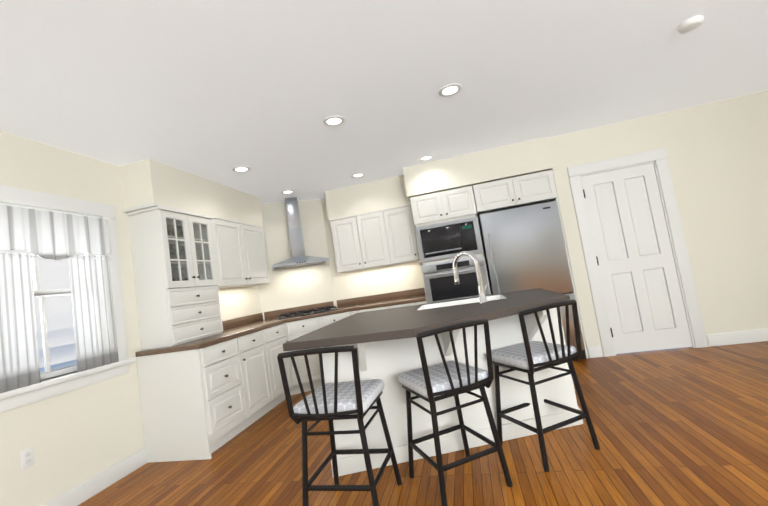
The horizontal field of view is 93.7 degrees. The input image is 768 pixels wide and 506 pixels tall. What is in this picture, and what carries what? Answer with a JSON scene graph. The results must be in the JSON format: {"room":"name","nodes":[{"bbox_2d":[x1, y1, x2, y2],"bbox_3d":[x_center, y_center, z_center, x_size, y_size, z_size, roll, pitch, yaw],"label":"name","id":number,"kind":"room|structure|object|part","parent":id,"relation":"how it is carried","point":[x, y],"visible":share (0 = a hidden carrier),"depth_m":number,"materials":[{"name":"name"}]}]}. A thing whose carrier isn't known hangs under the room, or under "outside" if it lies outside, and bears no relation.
{"room":"kitchen","nodes":[
{"label":"kitchen","id":0,"kind":"room"},
{"bbox_2d":[0,131,261,505],"bbox_3d":[-2.066,0.528,3.852,0.150,2.545,3.605,-10,-4,12],"label":"wall","id":1,"kind":"structure","parent":0,"point":[73,438],"depth_m":2.60,"materials":[{"name":"beige paint"}]},
{"bbox_2d":[20,446,34,470],"bbox_3d":[-2.203,1.268,2.223,0.007,0.114,0.070,-10,-4,12],"label":"electrical outlet plate","id":2,"kind":"object","parent":1,"relation":"attached to","point":[27,460],"visible":1,"depth_m":2.22,"materials":[{"name":"white plastic"}]},
{"bbox_2d":[24,451,30,457],"bbox_3d":[-2.204,1.248,2.224,0.002,0.022,0.028,-10,-4,12],"label":"socket","id":3,"kind":"object","parent":2,"relation":"attached to","point":[27,454],"depth_m":2.22,"materials":[{"name":"white plastic"}]},
{"bbox_2d":[25,458,30,464],"bbox_3d":[-2.198,1.287,2.221,0.002,0.022,0.028,-10,-4,12],"label":"socket","id":4,"kind":"object","parent":2,"relation":"attached to","point":[27,460],"depth_m":2.22,"materials":[{"name":"white plastic"}]},
{"bbox_2d":[0,185,135,412],"bbox_3d":[-2.362,0.277,2.506,0.210,1.405,1.100,-10,-4,12],"label":"window unit","id":5,"kind":"structure","parent":1,"relation":"in","point":[32,393],"depth_m":2.57,"materials":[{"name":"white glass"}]},
{"bbox_3d":[-2.348,0.559,2.491,0.030,0.608,0.794,-10,-4,12],"label":"sash","id":6,"kind":"part","parent":5,"relation":"part of","materials":[{"name":"white wood"}]},
{"bbox_2d":[0,255,111,259],"bbox_3d":[-2.322,0.030,2.509,0.012,0.012,0.890,-10,-4,12],"label":"curtain rod","id":7,"kind":"object","parent":5,"relation":"attached to","point":[66,258],"visible":0.23,"depth_m":2.44,"materials":[{"name":"white metal"}]},
{"bbox_2d":[0,252,40,392],"bbox_3d":[-2.311,0.421,2.212,0.029,0.860,0.290,-10,-4,12],"label":"curtain","id":8,"kind":"object","parent":7,"relation":"hanging from","point":[19,362],"visible":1,"depth_m":2.26,"materials":[{"name":"white fabric"}]},
{"bbox_2d":[68,255,118,372],"bbox_3d":[-2.197,0.444,2.729,0.029,0.860,0.310,-10,-4,12],"label":"curtain","id":9,"kind":"object","parent":7,"relation":"hanging from","point":[93,314],"visible":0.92,"depth_m":2.72,"materials":[{"name":"white fabric"}]},
{"bbox_3d":[-2.247,0.869,2.455,0.160,0.035,1.100,-10,-4,12],"label":"sill","id":10,"kind":"part","parent":5,"relation":"part of","materials":[{"name":"white wood"}]},
{"bbox_2d":[206,215,269,288],"bbox_3d":[-1.813,0.030,4.281,0.320,0.747,1.041,-10,-4,12],"label":"upper cabinet","id":11,"kind":"object","parent":1,"relation":"attached to","point":[242,255],"depth_m":4.19,"materials":[{"name":"white wood"}]},
{"bbox_3d":[-1.937,-0.346,3.991,0.322,0.014,1.695,-10,-4,12],"label":"crown","id":12,"kind":"part","parent":11,"relation":"part of","materials":[{"name":"white wood"}]},
{"bbox_3d":[-1.722,0.001,3.997,0.020,0.727,0.516,-10,-4,12],"label":"door","id":13,"kind":"part","parent":11,"relation":"part of","materials":[{"name":"white wood"}]},
{"bbox_3d":[-1.611,0.024,4.504,0.020,0.727,0.516,-10,-4,12],"label":"door","id":14,"kind":"part","parent":11,"relation":"part of","materials":[{"name":"white wood"}]},
{"bbox_2d":[222,313,262,327],"bbox_3d":[-1.815,0.846,4.359,0.016,0.099,1.250,-10,-4,12],"label":"backsplash","id":15,"kind":"structure","parent":1,"relation":"attached to","point":[235,323],"depth_m":4.49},
{"bbox_2d":[258,199,335,319],"bbox_3d":[-1.249,0.505,5.162,0.900,2.545,0.500,-10,-4,12],"label":"wall","id":16,"kind":"structure","parent":0,"point":[286,288],"depth_m":5.20,"materials":[{"name":"beige paint"}]},
{"bbox_2d":[271,197,328,269],"bbox_3d":[-1.234,-0.303,5.019,0.750,0.970,0.462,-7,-5,-17],"label":"range hood","id":17,"kind":"object","parent":16,"relation":"attached to","point":[299,258],"visible":1,"depth_m":5.01,"materials":[{"name":"silver metal"}]},
{"bbox_2d":[321,198,423,306],"bbox_3d":[0.355,0.258,5.130,4.090,2.545,0.100,-10,-4,12],"label":"wall","id":18,"kind":"structure","parent":0,"point":[381,280],"depth_m":5.19,"materials":[{"name":"beige paint"}]},
{"bbox_2d":[330,204,419,272],"bbox_3d":[-0.111,-0.179,5.002,1.145,0.738,0.380,-10,-4,12],"label":"upper cabinet","id":19,"kind":"object","parent":18,"relation":"attached to","point":[380,238],"visible":1,"depth_m":4.84,"materials":[{"name":"white wood"}]},
{"bbox_3d":[-0.510,-0.116,4.933,0.376,0.717,0.020,-10,-4,12],"label":"door","id":20,"kind":"part","parent":19,"relation":"part of","materials":[{"name":"white wood"}]},
{"bbox_3d":[-0.163,-0.536,5.043,1.145,0.014,0.352,-10,-4,12],"label":"crown","id":21,"kind":"part","parent":19,"relation":"part of","materials":[{"name":"white wood"}]},
{"bbox_3d":[-0.142,-0.178,4.855,0.376,0.717,0.020,-10,-4,12],"label":"door","id":22,"kind":"part","parent":19,"relation":"part of","materials":[{"name":"white wood"}]},
{"bbox_3d":[0.227,-0.241,4.777,0.376,0.717,0.020,-10,-4,12],"label":"door","id":23,"kind":"part","parent":19,"relation":"part of","materials":[{"name":"white wood"}]},
{"bbox_2d":[335,288,425,307],"bbox_3d":[-0.028,0.633,5.134,1.365,0.099,0.018,-10,-4,12],"label":"backsplash","id":24,"kind":"structure","parent":18,"relation":"attached to","point":[421,291],"depth_m":5.12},
{"bbox_2d":[0,0,767,203],"bbox_3d":[0.486,-1.410,1.179,6.700,0.100,7.900,-10,-4,12],"label":"ceiling","id":25,"kind":"structure","parent":0,"point":[217,91],"depth_m":2.41,"materials":[{"name":"white paint"}]},
{"bbox_2d":[120,159,263,226],"bbox_3d":[-1.977,-0.557,4.001,0.315,0.410,1.750,-10,-4,12],"label":"ceiling soffit","id":26,"kind":"structure","parent":25,"relation":"attached to","point":[146,181],"depth_m":3.48,"materials":[{"name":"beige paint"}]},
{"bbox_2d":[232,166,250,172],"bbox_3d":[-1.467,-0.860,3.703,0.180,0.009,0.180,-10,-4,12],"label":"recessed light","id":27,"kind":"object","parent":25,"relation":"in","point":[240,169],"visible":1,"depth_m":3.70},
{"bbox_2d":[281,190,294,193],"bbox_3d":[-1.275,-0.807,4.765,0.180,0.009,0.180,-10,-4,12],"label":"recessed light","id":28,"kind":"object","parent":25,"relation":"in","point":[287,191],"visible":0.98,"depth_m":4.76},
{"bbox_2d":[323,116,344,126],"bbox_3d":[-0.410,-1.080,2.948,0.180,0.009,0.180,-10,-4,12],"label":"recessed light","id":29,"kind":"object","parent":25,"relation":"in","point":[332,121],"visible":1,"depth_m":2.94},
{"bbox_2d":[351,173,364,177],"bbox_3d":[-0.322,-0.973,4.502,0.180,0.009,0.180,-10,-4,12],"label":"recessed light","id":30,"kind":"object","parent":25,"relation":"in","point":[356,175],"visible":1,"depth_m":4.50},
{"bbox_2d":[325,175,410,220],"bbox_3d":[-0.201,-0.745,5.068,1.170,0.410,0.345,-10,-4,12],"label":"ceiling soffit","id":31,"kind":"structure","parent":25,"relation":"attached to","point":[377,195],"depth_m":4.90,"materials":[{"name":"beige paint"}]},
{"bbox_2d":[419,155,433,160],"bbox_3d":[0.498,-1.119,4.237,0.180,0.009,0.180,-10,-4,12],"label":"recessed light","id":32,"kind":"object","parent":25,"relation":"in","point":[426,157],"visible":1,"depth_m":4.23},
{"bbox_2d":[438,83,461,96],"bbox_3d":[0.503,-1.236,2.735,0.180,0.009,0.180,-10,-4,12],"label":"recessed light","id":33,"kind":"object","parent":25,"relation":"in","point":[448,90],"visible":0.98,"depth_m":2.73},
{"bbox_2d":[403,137,552,199],"bbox_3d":[1.151,-1.006,4.627,1.705,0.370,0.650,-10,-4,12],"label":"ceiling soffit","id":34,"kind":"structure","parent":25,"relation":"attached to","point":[501,163],"depth_m":4.30,"materials":[{"name":"beige paint"}]},
{"bbox_2d":[677,15,703,32],"bbox_3d":[1.994,-1.479,2.337,0.134,0.039,0.134,-10,-4,12],"label":"smoke detector","id":35,"kind":"object","parent":25,"relation":"attached to","point":[690,24],"visible":0.98,"depth_m":2.31,"materials":[{"name":"white plastic"}]},
{"bbox_2d":[78,341,767,505],"bbox_3d":[0.884,1.197,0.976,6.700,0.100,7.900,-10,-4,12],"label":"floor","id":36,"kind":"structure","parent":0,"point":[685,426],"depth_m":2.29,"materials":[{"name":"brown wood"}]},
{"bbox_2d":[136,344,250,462],"bbox_3d":[-1.676,1.267,3.186,0.626,0.866,0.496,-10,-4,12],"label":"base cabinet","id":37,"kind":"object","parent":36,"relation":"on","point":[205,398],"depth_m":2.97,"materials":[{"name":"white wood"}]},
{"bbox_3d":[-1.434,0.867,3.163,0.020,0.150,0.462,-10,-4,12],"label":"drawer","id":38,"kind":"part","parent":37,"relation":"part of","materials":[{"name":"white wood"}]},
{"bbox_3d":[-1.402,1.077,3.147,0.020,0.260,0.462,-10,-4,12],"label":"drawer","id":39,"kind":"part","parent":37,"relation":"part of","materials":[{"name":"white wood"}]},
{"bbox_3d":[-1.362,1.341,3.127,0.020,0.260,0.462,-10,-4,12],"label":"drawer","id":40,"kind":"part","parent":37,"relation":"part of","materials":[{"name":"white wood"}]},
{"bbox_2d":[135,296,426,355],"bbox_3d":[-0.729,0.725,4.018,2.292,0.040,2.488,-10,-4,12],"label":"countertop","id":41,"kind":"structure","parent":37,"relation":"on","point":[295,323],"depth_m":4.34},
{"bbox_2d":[126,209,222,349],"bbox_3d":[-1.951,0.244,3.432,0.330,1.183,0.649,-10,-4,12],"label":"upper cabinet","id":42,"kind":"object","parent":41,"relation":"on","point":[187,265],"depth_m":3.18,"materials":[{"name":"white wood"}]},
{"bbox_2d":[123,202,157,212],"bbox_3d":[-2.124,-0.393,3.137,0.330,0.030,0.045,-10,-4,12],"label":"crown molding","id":43,"kind":"structure","parent":42,"relation":"attached to","point":[140,207],"depth_m":3.12,"materials":[{"name":"white wood"}]},
{"bbox_3d":[-1.876,-0.028,3.262,0.003,0.573,0.204,-10,-4,12],"label":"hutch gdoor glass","id":44,"kind":"part","parent":42,"relation":"part of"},
{"bbox_3d":[-1.873,-0.029,3.261,0.020,0.689,0.320,-10,-4,12],"label":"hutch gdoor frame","id":45,"kind":"part","parent":42,"relation":"part of","materials":[{"name":"white wood"}]},
{"bbox_3d":[-1.773,0.406,3.386,0.020,0.150,0.644,-10,-4,12],"label":"hutch drawer","id":46,"kind":"part","parent":42,"relation":"part of","materials":[{"name":"white wood"}]},
{"bbox_3d":[-1.749,0.559,3.374,0.020,0.150,0.644,-10,-4,12],"label":"hutch drawer","id":47,"kind":"part","parent":42,"relation":"part of","materials":[{"name":"white wood"}]},
{"bbox_3d":[-1.726,0.713,3.362,0.020,0.150,0.644,-10,-4,12],"label":"hutch drawer","id":48,"kind":"part","parent":42,"relation":"part of","materials":[{"name":"white wood"}]},
{"bbox_3d":[-1.803,-0.015,3.577,0.020,0.689,0.320,-10,-4,12],"label":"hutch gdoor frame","id":49,"kind":"part","parent":42,"relation":"part of","materials":[{"name":"white wood"}]},
{"bbox_3d":[-1.807,-0.014,3.578,0.003,0.573,0.204,-10,-4,12],"label":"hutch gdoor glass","id":50,"kind":"part","parent":42,"relation":"part of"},
{"bbox_3d":[-0.988,0.892,4.388,0.376,0.146,0.020,-7,-5,-19],"label":"drawer","id":51,"kind":"part","parent":41,"relation":"part of","materials":[{"name":"white wood"}]},
{"bbox_2d":[277,305,338,319],"bbox_3d":[-1.018,0.785,4.776,0.905,0.044,0.804,-10,-4,12],"label":"cooktop","id":52,"kind":"object","parent":41,"relation":"in","point":[310,311],"depth_m":4.62,"materials":[{"name":"grey metal"}]},
{"bbox_3d":[-0.629,0.847,4.516,0.376,0.146,0.020,-7,-5,-19],"label":"drawer","id":53,"kind":"part","parent":41,"relation":"part of","materials":[{"name":"white wood"}]},
{"bbox_2d":[239,340,274,423],"bbox_3d":[-1.573,1.288,3.657,0.626,0.866,0.469,-10,-4,12],"label":"base cabinet","id":54,"kind":"object","parent":36,"relation":"on","point":[256,358],"depth_m":3.62,"materials":[{"name":"white wood"}]},
{"bbox_3d":[-1.334,0.885,3.622,0.020,0.146,0.462,-10,-4,12],"label":"drawer","id":55,"kind":"part","parent":54,"relation":"part of","materials":[{"name":"white wood"}]},
{"bbox_3d":[-1.278,1.254,3.594,0.020,0.587,0.462,-10,-4,12],"label":"door","id":56,"kind":"part","parent":54,"relation":"part of","materials":[{"name":"white wood"}]},
{"bbox_2d":[267,340,294,406],"bbox_3d":[-1.473,1.308,4.113,0.626,0.866,0.466,-10,-4,12],"label":"base cabinet","id":57,"kind":"object","parent":36,"relation":"on","point":[275,347],"depth_m":4.02,"materials":[{"name":"white wood"}]},
{"bbox_3d":[-1.234,0.906,4.081,0.020,0.146,0.462,-10,-4,12],"label":"drawer","id":58,"kind":"part","parent":57,"relation":"part of","materials":[{"name":"white wood"}]},
{"bbox_3d":[-1.177,1.275,4.052,0.020,0.587,0.462,-10,-4,12],"label":"door","id":59,"kind":"part","parent":57,"relation":"part of","materials":[{"name":"white wood"}]},
{"bbox_2d":[287,336,321,393],"bbox_3d":[-0.923,1.322,4.355,0.330,0.710,0.211,-10,-4,12],"label":"base cabinet","id":60,"kind":"object","parent":36,"relation":"on","point":[314,364],"depth_m":4.35,"materials":[{"name":"white wood"}]},
{"bbox_3d":[-0.932,1.261,4.360,0.376,0.587,0.020,-7,-5,-19],"label":"door","id":61,"kind":"part","parent":60,"relation":"part of","materials":[{"name":"white wood"}]},
{"bbox_2d":[277,345,401,505],"bbox_3d":[-0.227,0.930,1.969,0.442,0.910,0.492,-10,-5,15],"label":"stool","id":62,"kind":"object","parent":36,"relation":"on","point":[357,398],"visible":1,"depth_m":1.84,"materials":[{"name":"black metal"}]},
{"bbox_3d":[-0.492,0.710,1.866,0.062,0.362,0.068,-10,-5,15],"label":"post","id":63,"kind":"part","parent":62,"relation":"part of","materials":[{"name":"black metal"}]},
{"bbox_3d":[-0.408,1.134,1.858,0.076,0.527,0.076,-10,-5,15],"label":"leg","id":64,"kind":"part","parent":62,"relation":"part of","materials":[{"name":"black metal"}]},
{"bbox_3d":[-0.300,0.799,1.784,0.382,0.018,0.053,-10,-5,15],"label":"rail","id":65,"kind":"part","parent":62,"relation":"part of","materials":[{"name":"black metal"}]},
{"bbox_3d":[-0.314,1.147,2.200,0.076,0.527,0.076,-10,-5,15],"label":"leg","id":66,"kind":"part","parent":62,"relation":"part of","materials":[{"name":"black metal"}]},
{"bbox_2d":[292,379,384,417],"bbox_3d":[-0.238,0.805,2.010,0.410,0.068,0.405,-10,-5,15],"label":"seat cushion","id":67,"kind":"object","parent":62,"relation":"on","point":[371,390],"depth_m":1.89,"materials":[{"name":"fabric"}]},
{"bbox_3d":[-0.130,0.647,1.769,0.062,0.362,0.068,-10,-5,15],"label":"post","id":68,"kind":"part","parent":62,"relation":"part of","materials":[{"name":"black metal"}]},
{"bbox_3d":[-0.070,1.076,1.768,0.076,0.527,0.076,-10,-5,15],"label":"leg","id":69,"kind":"part","parent":62,"relation":"part of","materials":[{"name":"black metal"}]},
{"bbox_3d":[0.024,1.088,2.110,0.076,0.527,0.076,-10,-5,15],"label":"leg","id":70,"kind":"part","parent":62,"relation":"part of","materials":[{"name":"black metal"}]},
{"bbox_2d":[410,186,490,302],"bbox_3d":[0.910,0.326,4.586,0.762,2.156,0.712,-10,-4,12],"label":"tall cabinet","id":71,"kind":"object","parent":36,"relation":"on","point":[446,226],"visible":0.65,"depth_m":4.34,"materials":[{"name":"white wood"}]},
{"bbox_3d":[0.531,-0.546,4.420,0.376,0.342,0.020,-10,-4,12],"label":"door","id":72,"kind":"part","parent":71,"relation":"part of","materials":[{"name":"white wood"}]},
{"bbox_2d":[415,216,482,262],"bbox_3d":[0.836,-0.146,4.611,0.738,0.444,0.636,-10,-4,12],"label":"microwave","id":73,"kind":"object","parent":71,"relation":"in","point":[437,241],"depth_m":4.34,"materials":[{"name":"silver metal"}]},
{"bbox_2d":[421,256,490,302],"bbox_3d":[0.912,0.370,4.558,0.734,0.526,0.662,-10,-4,12],"label":"oven","id":74,"kind":"object","parent":71,"relation":"in","point":[438,276],"depth_m":4.30,"materials":[{"name":"silver metal"}]},
{"bbox_3d":[0.898,-0.608,4.342,0.376,0.342,0.020,-10,-4,12],"label":"door","id":75,"kind":"part","parent":71,"relation":"part of","materials":[{"name":"white wood"}]},
{"bbox_2d":[322,323,582,477],"bbox_3d":[0.494,0.884,2.567,1.648,0.872,1.218,-10,-4,12],"label":"kitchen island","id":76,"kind":"object","parent":36,"relation":"on","point":[383,361],"depth_m":2.41,"materials":[{"name":"white wood"}]},
{"bbox_2d":[283,288,569,350],"bbox_3d":[0.393,0.436,2.593,1.700,0.045,1.520,-10,-4,12],"label":"island countertop","id":77,"kind":"structure","parent":76,"relation":"on","point":[383,326],"depth_m":2.26,"materials":[{"name":"grey stone"}]},
{"bbox_2d":[415,295,506,310],"bbox_3d":[0.653,0.522,2.973,0.698,0.234,0.438,-10,-4,12],"label":"sink","id":78,"kind":"object","parent":77,"relation":"in","point":[450,303],"depth_m":3.18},
{"bbox_2d":[452,251,486,302],"bbox_3d":[0.656,0.181,2.754,0.241,0.402,0.178,-10,-4,12],"label":"faucet","id":79,"kind":"object","parent":77,"relation":"on","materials":[{"name":"silver metal"}]},
{"bbox_2d":[398,319,512,505],"bbox_3d":[0.365,0.846,2.053,0.442,0.910,0.492,-7,-5,-21],"label":"stool","id":80,"kind":"object","parent":36,"relation":"on","point":[433,384],"visible":1,"depth_m":1.93,"materials":[{"name":"black metal"}]},
{"bbox_3d":[0.156,1.072,2.168,0.076,0.527,0.076,-7,-5,-21],"label":"leg","id":81,"kind":"part","parent":80,"relation":"part of","materials":[{"name":"black metal"}]},
{"bbox_3d":[0.213,0.600,1.839,0.062,0.362,0.068,-7,-5,-21],"label":"post","id":82,"kind":"part","parent":80,"relation":"part of","materials":[{"name":"black metal"}]},
{"bbox_3d":[0.279,1.028,1.838,0.076,0.527,0.076,-7,-5,-21],"label":"leg","id":83,"kind":"part","parent":80,"relation":"part of","materials":[{"name":"black metal"}]},
{"bbox_2d":[398,360,489,398],"bbox_3d":[0.334,0.724,2.093,0.410,0.068,0.405,-7,-5,-21],"label":"seat cushion","id":84,"kind":"object","parent":80,"relation":"on","point":[413,381],"depth_m":1.97,"materials":[{"name":"fabric"}]},
{"bbox_3d":[0.485,1.032,2.296,0.076,0.527,0.076,-7,-5,-21],"label":"leg","id":85,"kind":"part","parent":80,"relation":"part of","materials":[{"name":"black metal"}]},
{"bbox_3d":[0.416,0.697,1.874,0.382,0.018,0.053,-7,-5,-21],"label":"rail","id":86,"kind":"part","parent":80,"relation":"part of","materials":[{"name":"black metal"}]},
{"bbox_3d":[0.564,0.557,1.976,0.062,0.362,0.068,-7,-5,-21],"label":"post","id":87,"kind":"part","parent":80,"relation":"part of","materials":[{"name":"black metal"}]},
{"bbox_3d":[0.608,0.988,1.966,0.076,0.527,0.076,-7,-5,-21],"label":"leg","id":88,"kind":"part","parent":80,"relation":"part of","materials":[{"name":"black metal"}]},
{"bbox_2d":[472,170,588,358],"bbox_3d":[1.724,0.190,4.432,0.904,2.156,0.677,-10,-4,12],"label":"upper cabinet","id":89,"kind":"object","parent":36,"relation":"on","point":[519,191],"visible":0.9,"depth_m":4.20,"materials":[{"name":"white wood"}]},
{"bbox_3d":[1.306,-0.686,4.256,0.448,0.324,0.020,-10,-4,12],"label":"door","id":90,"kind":"part","parent":89,"relation":"part of","materials":[{"name":"white wood"}]},
{"bbox_3d":[1.740,-0.759,4.164,0.448,0.324,0.020,-10,-4,12],"label":"door","id":91,"kind":"part","parent":89,"relation":"part of","materials":[{"name":"white wood"}]},
{"bbox_2d":[478,201,584,358],"bbox_3d":[1.730,0.370,4.352,0.855,1.790,0.721,-10,-4,12],"label":"fridge","id":92,"kind":"object","parent":36,"relation":"on","point":[524,247],"visible":0.67,"depth_m":4.09,"materials":[{"name":"grey metal"}]},
{"bbox_3d":[1.256,0.122,4.109,0.024,0.695,0.023,-10,-4,12],"label":"handle","id":93,"kind":"part","parent":92,"relation":"part of","materials":[{"name":"silver metal"}]},
{"bbox_3d":[1.618,-0.011,4.126,0.855,1.039,0.058,-10,-4,12],"label":"door","id":94,"kind":"part","parent":92,"relation":"part of","materials":[{"name":"silver metal"}]},
{"bbox_2d":[494,293,584,358],"bbox_3d":[1.745,0.823,4.062,0.855,0.629,0.058,-10,-4,12],"label":"freezer","id":95,"kind":"object","parent":92,"relation":"in","point":[572,296],"depth_m":3.97,"materials":[{"name":"silver metal"}]},
{"bbox_2d":[486,300,599,471],"bbox_3d":[0.971,0.771,2.282,0.442,0.910,0.492,-7,-5,-21],"label":"stool","id":96,"kind":"object","parent":36,"relation":"on","point":[528,357],"visible":0.9,"depth_m":2.16,"materials":[{"name":"black metal"}]},
{"bbox_3d":[0.762,0.998,2.397,0.076,0.527,0.076,-7,-5,-21],"label":"leg","id":97,"kind":"part","parent":96,"relation":"part of","materials":[{"name":"black metal"}]},
{"bbox_3d":[0.818,0.526,2.069,0.062,0.362,0.068,-7,-5,-21],"label":"post","id":98,"kind":"part","parent":96,"relation":"part of","materials":[{"name":"black metal"}]},
{"bbox_2d":[486,340,577,369],"bbox_3d":[0.940,0.649,2.322,0.410,0.068,0.405,-7,-5,-21],"label":"seat cushion","id":99,"kind":"object","parent":96,"relation":"on","point":[514,356],"depth_m":2.21,"materials":[{"name":"fabric"}]},
{"bbox_3d":[0.885,0.953,2.067,0.076,0.527,0.076,-7,-5,-21],"label":"leg","id":100,"kind":"part","parent":96,"relation":"part of","materials":[{"name":"black metal"}]},
{"bbox_3d":[1.022,0.622,2.104,0.382,0.018,0.053,-7,-5,-21],"label":"rail","id":101,"kind":"part","parent":96,"relation":"part of","materials":[{"name":"black metal"}]},
{"bbox_3d":[1.170,0.483,2.206,0.062,0.362,0.068,-7,-5,-21],"label":"post","id":102,"kind":"part","parent":96,"relation":"part of","materials":[{"name":"black metal"}]},
{"bbox_3d":[1.213,0.913,2.195,0.076,0.527,0.076,-7,-5,-21],"label":"leg","id":103,"kind":"part","parent":96,"relation":"part of","materials":[{"name":"black metal"}]},
{"bbox_2d":[547,90,767,357],"bbox_3d":[3.362,-0.298,3.881,2.615,2.545,0.100,-10,-4,12],"label":"wall","id":104,"kind":"structure","parent":0,"point":[717,153],"depth_m":3.81,"materials":[{"name":"beige paint"}]},
{"bbox_2d":[588,345,602,357],"bbox_3d":[2.339,1.094,3.985,0.135,0.125,0.015,-10,-4,12],"label":"baseboard","id":105,"kind":"structure","parent":104,"relation":"attached to","point":[594,351],"depth_m":3.98,"materials":[{"name":"white wood"}]},
{"bbox_2d":[580,161,694,354],"bbox_3d":[2.765,0.058,3.996,0.770,2.040,0.100,-10,-4,12],"label":"door frame","id":106,"kind":"structure","parent":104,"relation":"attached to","point":[674,257],"depth_m":3.91,"materials":[{"name":"white wood"}]},
{"bbox_2d":[567,148,708,356],"bbox_3d":[2.751,0.000,3.966,1.004,2.155,0.078,-10,-4,12],"label":"door","id":107,"kind":"structure","parent":104,"relation":"attached to","point":[649,337],"depth_m":3.96,"materials":[{"name":"white wood"}]},
{"bbox_3d":[2.542,-0.358,4.049,0.207,0.877,0.036,-10,-4,12],"label":"panel","id":108,"kind":"part","parent":107,"relation":"part of","materials":[{"name":"white wood"}]},
{"bbox_3d":[2.680,0.546,3.979,0.207,0.660,0.036,-10,-4,12],"label":"panel","id":109,"kind":"part","parent":107,"relation":"part of","materials":[{"name":"white wood"}]},
{"bbox_3d":[2.847,-0.409,3.985,0.207,0.877,0.036,-10,-4,12],"label":"panel","id":110,"kind":"part","parent":107,"relation":"part of","materials":[{"name":"white wood"}]},
{"bbox_3d":[2.985,0.494,3.914,0.207,0.660,0.036,-10,-4,12],"label":"panel","id":111,"kind":"part","parent":107,"relation":"part of","materials":[{"name":"white wood"}]},
{"bbox_2d":[706,328,767,346],"bbox_3d":[4.089,0.798,3.615,1.460,0.125,0.015,-10,-4,12],"label":"baseboard","id":112,"kind":"structure","parent":104,"relation":"attached to","point":[740,337],"depth_m":3.70,"materials":[{"name":"white wood"}]},
{"bbox_3d":[-2.910,0.358,-0.003,0.150,2.545,4.295,-10,-4,12],"label":"wall","id":113,"kind":"structure","parent":0,"visible":0},
{"bbox_2d":[41,447,146,505],"bbox_3d":[-2.538,1.560,0.390,0.015,0.125,5.325,-10,-4,12],"label":"baseboard","id":114,"kind":"structure","parent":113,"relation":"attached to","point":[82,492],"depth_m":2.60,"materials":[{"name":"white wood"}]},
{"label":"outside","id":115,"kind":"structure","parent":0,"visible":0},
{"bbox_2d":[0,249,84,373],"bbox_3d":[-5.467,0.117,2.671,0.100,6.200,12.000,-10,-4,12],"label":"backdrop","id":116,"kind":"structure","parent":115,"point":[54,321],"depth_m":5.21,"materials":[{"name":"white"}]},
{"bbox_3d":[-2.354,-0.253,2.528,0.012,0.012,0.890,-10,-4,12],"label":"curtain rod","id":117,"kind":"object","parent":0,"visible":0},
{"bbox_2d":[0,204,110,260],"bbox_3d":[-2.311,-0.119,2.513,0.030,0.350,0.830,-10,-4,12],"label":"curtain valance","id":118,"kind":"object","parent":117,"relation":"hanging from","point":[55,236],"visible":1,"depth_m":2.50,"materials":[{"name":"white fabric"}]}
]}

